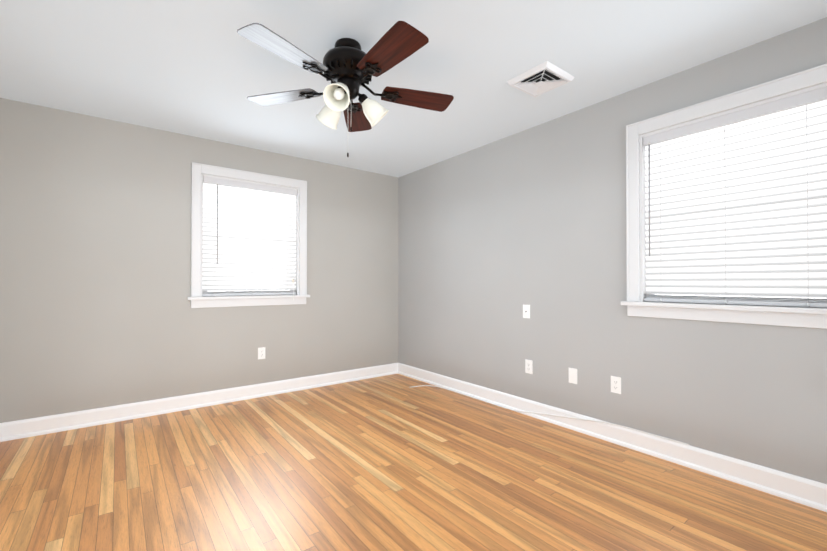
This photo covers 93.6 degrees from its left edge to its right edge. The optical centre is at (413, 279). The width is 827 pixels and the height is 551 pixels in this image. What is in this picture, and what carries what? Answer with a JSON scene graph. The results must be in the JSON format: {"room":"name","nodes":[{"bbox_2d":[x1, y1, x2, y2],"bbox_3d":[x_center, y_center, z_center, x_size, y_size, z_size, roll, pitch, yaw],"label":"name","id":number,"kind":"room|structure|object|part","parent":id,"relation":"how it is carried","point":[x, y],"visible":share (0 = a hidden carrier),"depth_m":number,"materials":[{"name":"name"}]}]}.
{"room":"empty bedroom","nodes":[
{"label":"empty bedroom","id":0,"kind":"room"},
{"bbox_2d":[0,98,397,422],"bbox_3d":[-1.618,-0.064,3.861,3.780,2.440,0.150,0,-1,-37],"label":"wall","id":1,"kind":"structure","parent":0,"point":[97,310],"depth_m":3.27,"materials":[{"name":"paint"}]},
{"bbox_2d":[0,363,397,441],"bbox_3d":[-1.564,1.092,3.779,3.480,0.126,0.030,0,-1,-37],"label":"baseboard","id":2,"kind":"structure","parent":1,"relation":"attached to","point":[20,429],"depth_m":3.37,"materials":[{"name":"white wood"}]},
{"bbox_2d":[187,162,309,307],"bbox_3d":[-1.590,-0.392,3.836,1.126,1.305,0.199,0,-1,-37],"label":"window","id":3,"kind":"structure","parent":1,"relation":"in","point":[196,298],"depth_m":3.72,"materials":[{"name":"white wood"}]},
{"bbox_2d":[203,176,296,295],"bbox_3d":[-1.587,-0.392,3.832,0.876,1.099,0.078,0,-1,-37],"label":"window blind","id":4,"kind":"object","parent":3,"relation":"attached to","point":[249,236],"visible":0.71,"depth_m":3.81,"materials":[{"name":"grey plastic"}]},
{"bbox_3d":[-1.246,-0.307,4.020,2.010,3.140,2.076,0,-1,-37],"label":"cord","id":5,"kind":"part","parent":3,"relation":"part of","materials":[{"name":"white plastic"}]},
{"bbox_2d":[258,347,264,358],"bbox_3d":[-1.502,0.732,3.843,0.070,0.115,0.008,0,-1,-37],"label":"electrical outlet","id":6,"kind":"object","parent":1,"relation":"attached to","point":[261,352],"visible":1,"depth_m":3.84,"materials":[{"name":"white plastic"}]},
{"bbox_2d":[0,374,826,550],"bbox_3d":[-0.239,1.170,2.040,3.780,0.060,4.700,0,-1,-37],"label":"floor","id":7,"kind":"structure","parent":0,"point":[393,462],"depth_m":2.13,"materials":[{"name":"brown wood"}]},
{"bbox_2d":[409,385,688,444],"bbox_3d":[0.821,1.083,3.265,0.302,0.134,2.461,0,-1,-37],"label":"cord","id":8,"kind":"object","parent":7,"relation":"on","point":[563,416],"visible":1,"depth_m":2.98,"materials":[{"name":"white plastic"}]},
{"bbox_2d":[0,0,826,177],"bbox_3d":[-0.239,-1.330,2.063,3.780,0.060,4.700,0,-1,-37],"label":"ceiling","id":9,"kind":"structure","parent":0,"point":[204,69],"depth_m":2.28,"materials":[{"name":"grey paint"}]},
{"bbox_2d":[237,21,453,156],"bbox_3d":[-0.339,-0.989,2.126,1.212,0.622,1.160,0,-1,-37],"label":"fan","id":10,"kind":"object","parent":9,"relation":"hanging from","point":[348,67],"visible":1,"depth_m":2.05,"materials":[{"name":"brown wood"}]},
{"bbox_3d":[-0.592,-1.070,1.813,0.430,0.029,0.261,0,-1,-37],"label":"blade","id":11,"kind":"part","parent":10,"relation":"part of","materials":[{"name":"wood"}]},
{"bbox_3d":[-0.762,-1.066,2.273,0.350,0.029,0.408,0,-1,-37],"label":"blade","id":12,"kind":"part","parent":10,"relation":"part of","materials":[{"name":"wood"}]},
{"bbox_3d":[-0.490,-0.948,2.249,0.136,0.157,0.156,0,-1,-37],"label":"lamp shade","id":13,"kind":"part","parent":10,"relation":"part of","materials":[{"name":"white glass"}]},
{"bbox_3d":[-0.388,-0.951,1.994,0.147,0.157,0.146,0,-1,-37],"label":"lamp shade","id":14,"kind":"part","parent":10,"relation":"part of","materials":[{"name":"white glass"}]},
{"bbox_3d":[-0.384,-0.971,2.022,0.071,0.081,0.070,0,-1,-37],"label":"bulb","id":15,"kind":"part","parent":10,"relation":"part of","materials":[{"name":"white glass"}]},
{"bbox_3d":[-0.373,-1.063,2.572,0.348,0.029,0.409,0,-1,-37],"label":"blade","id":16,"kind":"part","parent":10,"relation":"part of","materials":[{"name":"brown wood"}]},
{"bbox_3d":[-0.293,-1.015,2.180,0.088,0.062,0.056,0,-1,-37],"label":"arm","id":17,"kind":"part","parent":10,"relation":"part of"},
{"bbox_3d":[-0.215,-0.949,2.207,0.156,0.157,0.136,0,-1,-37],"label":"lamp shade","id":18,"kind":"part","parent":10,"relation":"part of","materials":[{"name":"white glass"}]},
{"bbox_3d":[-0.115,-1.070,1.835,0.169,0.029,0.424,0,-1,-37],"label":"blade","id":19,"kind":"part","parent":10,"relation":"part of","materials":[{"name":"brown wood"}]},
{"bbox_3d":[0.028,-1.066,2.289,0.430,0.029,0.258,0,-1,-37],"label":"blade","id":20,"kind":"part","parent":10,"relation":"part of","materials":[{"name":"brown wood"}]},
{"bbox_2d":[507,61,574,96],"bbox_3d":[0.821,-1.282,2.518,0.304,0.029,0.304,0,-1,-37],"label":"ceiling vent","id":21,"kind":"object","parent":9,"relation":"in","point":[542,78],"visible":1,"depth_m":2.50,"materials":[{"name":"white metal"}]},
{"bbox_2d":[398,17,826,483],"bbox_3d":[1.250,-0.071,3.092,0.150,2.440,4.550,0,-1,-37],"label":"wall","id":22,"kind":"structure","parent":0,"point":[494,237],"depth_m":2.90,"materials":[{"name":"paint"}]},
{"bbox_2d":[523,305,529,317],"bbox_3d":[0.967,0.275,3.330,0.008,0.115,0.070,0,-1,-37],"label":"jack","id":23,"kind":"object","parent":22,"relation":"attached to","point":[526,311],"visible":1,"depth_m":3.33,"materials":[{"name":"white plastic"}]},
{"bbox_2d":[525,359,532,373],"bbox_3d":[0.982,0.744,3.306,0.008,0.115,0.070,0,-1,-37],"label":"electrical outlet","id":24,"kind":"object","parent":22,"relation":"attached to","point":[529,366],"visible":1,"depth_m":3.30,"materials":[{"name":"white plastic"}]},
{"bbox_2d":[569,368,576,383],"bbox_3d":[1.226,0.742,2.987,0.007,0.115,0.070,0,-1,-37],"label":"electrical outlet","id":25,"kind":"object","parent":22,"relation":"attached to","point":[573,375],"visible":1,"depth_m":2.98,"materials":[{"name":"white plastic"}]},
{"bbox_2d":[398,363,826,511],"bbox_3d":[1.133,1.086,3.087,0.030,0.126,4.400,0,-1,-37],"label":"baseboard","id":26,"kind":"structure","parent":22,"relation":"attached to","point":[800,490],"depth_m":2.49,"materials":[{"name":"white wood"}]},
{"bbox_2d":[611,376,620,393],"bbox_3d":[1.421,0.742,2.729,0.008,0.115,0.070,0,-1,-37],"label":"electrical outlet","id":27,"kind":"object","parent":22,"relation":"attached to","point":[615,384],"visible":1,"depth_m":2.72,"materials":[{"name":"white plastic"}]},
{"bbox_2d":[621,64,826,328],"bbox_3d":[1.815,-0.288,2.258,0.164,1.540,1.126,0,-1,-37],"label":"window","id":28,"kind":"structure","parent":22,"relation":"in","point":[811,317],"depth_m":2.31,"materials":[{"name":"white wood"}]},
{"bbox_2d":[643,87,826,307],"bbox_3d":[1.825,-0.406,2.267,0.078,1.099,0.876,0,-1,-37],"label":"window blind","id":29,"kind":"object","parent":28,"relation":"attached to","point":[736,204],"visible":0.98,"depth_m":2.21,"materials":[{"name":"white plastic"}]}
]}

